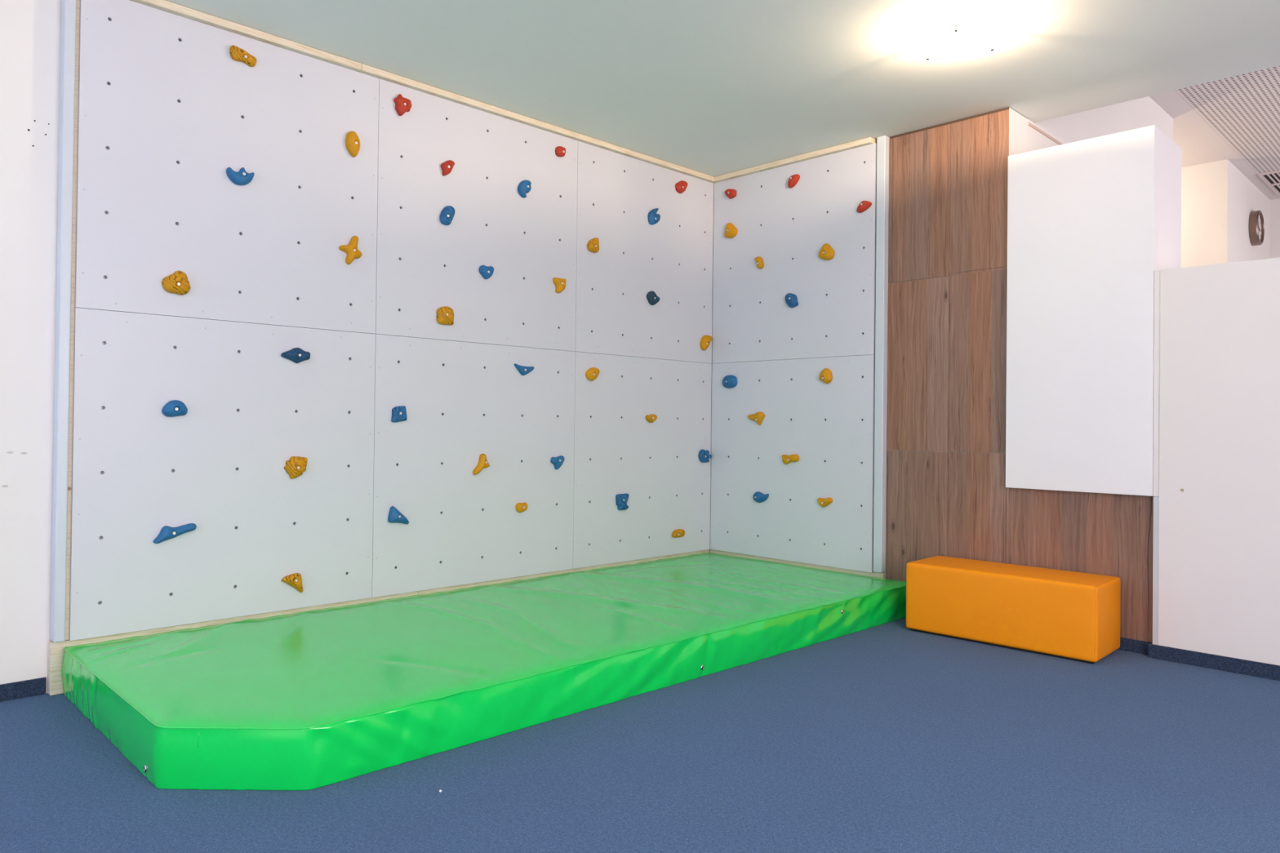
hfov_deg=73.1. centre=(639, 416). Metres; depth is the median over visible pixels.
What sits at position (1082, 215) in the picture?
board
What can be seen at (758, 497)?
hold
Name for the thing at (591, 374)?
hold
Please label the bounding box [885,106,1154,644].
cladding
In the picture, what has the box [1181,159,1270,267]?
wall
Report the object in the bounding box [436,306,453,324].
hold
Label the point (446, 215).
hold
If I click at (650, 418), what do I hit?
hold
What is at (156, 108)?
wall
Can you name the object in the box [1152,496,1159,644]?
trim
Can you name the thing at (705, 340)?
hold
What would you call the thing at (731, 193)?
hold
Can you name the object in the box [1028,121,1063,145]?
trim
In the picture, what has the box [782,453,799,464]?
hold
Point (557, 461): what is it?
hold
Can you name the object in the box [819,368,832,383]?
hold
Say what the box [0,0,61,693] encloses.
wall
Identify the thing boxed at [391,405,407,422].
hold
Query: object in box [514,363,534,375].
hold
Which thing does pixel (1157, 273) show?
wall
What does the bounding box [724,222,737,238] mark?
hold
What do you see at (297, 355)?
hold
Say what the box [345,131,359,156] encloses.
hold
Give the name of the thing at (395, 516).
hold
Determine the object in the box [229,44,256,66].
hold
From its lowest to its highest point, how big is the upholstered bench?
0.351 m
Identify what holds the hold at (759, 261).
attached to the wall at (837, 429)
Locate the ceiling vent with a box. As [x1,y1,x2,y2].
[1257,169,1279,195]
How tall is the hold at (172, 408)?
0.068 m
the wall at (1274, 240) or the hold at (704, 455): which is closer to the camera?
the hold at (704, 455)
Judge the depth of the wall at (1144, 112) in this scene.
5.50 m
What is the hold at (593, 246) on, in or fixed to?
attached to the wall at (156, 108)
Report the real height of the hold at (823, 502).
0.061 m
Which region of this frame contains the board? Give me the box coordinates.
[1005,124,1157,496]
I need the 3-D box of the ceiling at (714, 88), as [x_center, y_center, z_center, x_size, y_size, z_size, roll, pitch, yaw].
[0.081,-1.721,1.368,7.685,0.120,6.400,1,-1,-45]
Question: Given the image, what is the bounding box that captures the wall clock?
[1248,210,1264,245]
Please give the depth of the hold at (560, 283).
4.88 m
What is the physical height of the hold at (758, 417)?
0.085 m
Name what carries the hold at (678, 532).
attached to the wall at (156, 108)
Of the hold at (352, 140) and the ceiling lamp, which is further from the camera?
the hold at (352, 140)
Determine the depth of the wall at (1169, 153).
4.18 m
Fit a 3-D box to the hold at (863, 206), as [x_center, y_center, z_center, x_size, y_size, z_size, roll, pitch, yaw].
[1.299,-1.224,5.020,0.034,0.066,0.092,1,-1,-45]
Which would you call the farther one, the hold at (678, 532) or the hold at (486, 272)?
the hold at (678, 532)
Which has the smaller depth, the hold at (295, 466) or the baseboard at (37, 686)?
the baseboard at (37, 686)
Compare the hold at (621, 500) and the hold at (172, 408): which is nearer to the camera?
the hold at (172, 408)
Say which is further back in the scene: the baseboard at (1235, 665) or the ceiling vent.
the ceiling vent
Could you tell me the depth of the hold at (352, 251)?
4.01 m
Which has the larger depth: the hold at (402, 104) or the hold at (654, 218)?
the hold at (654, 218)
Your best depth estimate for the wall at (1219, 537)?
3.77 m
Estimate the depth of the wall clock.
8.25 m
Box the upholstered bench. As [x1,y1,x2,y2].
[906,555,1120,664]
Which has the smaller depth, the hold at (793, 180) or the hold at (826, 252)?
the hold at (826, 252)
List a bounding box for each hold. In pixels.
[153,523,196,543]
[161,270,190,295]
[161,400,187,417]
[226,167,254,185]
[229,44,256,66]
[280,347,310,363]
[281,573,302,592]
[284,456,307,479]
[338,235,362,264]
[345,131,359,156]
[387,506,408,524]
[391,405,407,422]
[393,93,411,115]
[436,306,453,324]
[439,205,454,225]
[440,160,454,175]
[472,453,489,475]
[479,265,493,279]
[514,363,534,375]
[515,502,528,512]
[517,179,531,197]
[550,455,564,469]
[552,277,566,293]
[555,146,565,156]
[585,367,599,381]
[586,237,599,253]
[615,493,628,510]
[645,413,657,422]
[646,290,659,305]
[647,208,660,224]
[671,528,684,537]
[675,180,688,193]
[697,448,711,462]
[699,335,712,350]
[722,374,737,388]
[724,188,736,199]
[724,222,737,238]
[747,412,764,425]
[753,491,768,502]
[754,256,764,268]
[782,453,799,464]
[784,293,798,307]
[787,173,799,187]
[817,497,832,507]
[818,243,834,260]
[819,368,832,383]
[856,200,871,213]
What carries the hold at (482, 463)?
attached to the wall at (156, 108)
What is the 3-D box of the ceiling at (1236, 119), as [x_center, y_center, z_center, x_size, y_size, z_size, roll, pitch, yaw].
[4.926,-2.340,6.366,6.215,0.100,6.700,1,-1,-45]
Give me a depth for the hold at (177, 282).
3.48 m
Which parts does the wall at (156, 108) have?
frame post, perforated panel, perforated panel, perforated panel, perforated panel, perforated panel, perforated panel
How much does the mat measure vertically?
0.192 m
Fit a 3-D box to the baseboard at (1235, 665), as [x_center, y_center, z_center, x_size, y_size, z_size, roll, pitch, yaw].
[3.470,1.073,2.793,0.010,0.062,3.255,1,-1,-45]
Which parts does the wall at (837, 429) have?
perforated panel, perforated panel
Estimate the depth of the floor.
2.58 m
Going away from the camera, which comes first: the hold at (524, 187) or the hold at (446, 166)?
the hold at (446, 166)
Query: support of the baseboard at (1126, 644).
attached to the wall at (1169, 153)
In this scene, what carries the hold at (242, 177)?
attached to the wall at (156, 108)
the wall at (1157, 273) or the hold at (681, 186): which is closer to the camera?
the wall at (1157, 273)
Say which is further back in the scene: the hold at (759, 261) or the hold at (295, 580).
the hold at (759, 261)
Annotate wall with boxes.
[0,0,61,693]
[47,0,714,695]
[709,107,1182,573]
[709,135,888,578]
[1027,96,1173,151]
[1153,270,1159,496]
[1158,257,1279,665]
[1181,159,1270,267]
[1269,198,1279,258]
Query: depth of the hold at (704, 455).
5.76 m
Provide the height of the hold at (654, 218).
0.112 m
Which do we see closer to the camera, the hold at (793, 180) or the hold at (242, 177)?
the hold at (242, 177)
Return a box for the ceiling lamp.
[919,10,999,60]
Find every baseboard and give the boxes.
[0,677,46,702]
[1117,637,1151,654]
[1148,644,1279,680]
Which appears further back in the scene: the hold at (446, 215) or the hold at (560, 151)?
the hold at (560, 151)
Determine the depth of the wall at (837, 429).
5.32 m
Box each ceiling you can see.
[165,0,1279,177]
[1149,65,1279,199]
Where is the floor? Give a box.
[0,617,1279,852]
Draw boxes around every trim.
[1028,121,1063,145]
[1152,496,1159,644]
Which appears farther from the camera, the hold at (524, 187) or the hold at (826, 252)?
the hold at (826, 252)
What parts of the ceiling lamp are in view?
ceiling plate, glass dish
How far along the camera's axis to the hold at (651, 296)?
5.41 m
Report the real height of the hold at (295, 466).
0.100 m
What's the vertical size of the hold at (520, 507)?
0.054 m
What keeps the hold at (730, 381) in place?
attached to the wall at (837, 429)
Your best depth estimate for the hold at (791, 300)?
5.36 m
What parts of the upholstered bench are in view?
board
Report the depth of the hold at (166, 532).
3.48 m
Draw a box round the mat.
[62,552,906,791]

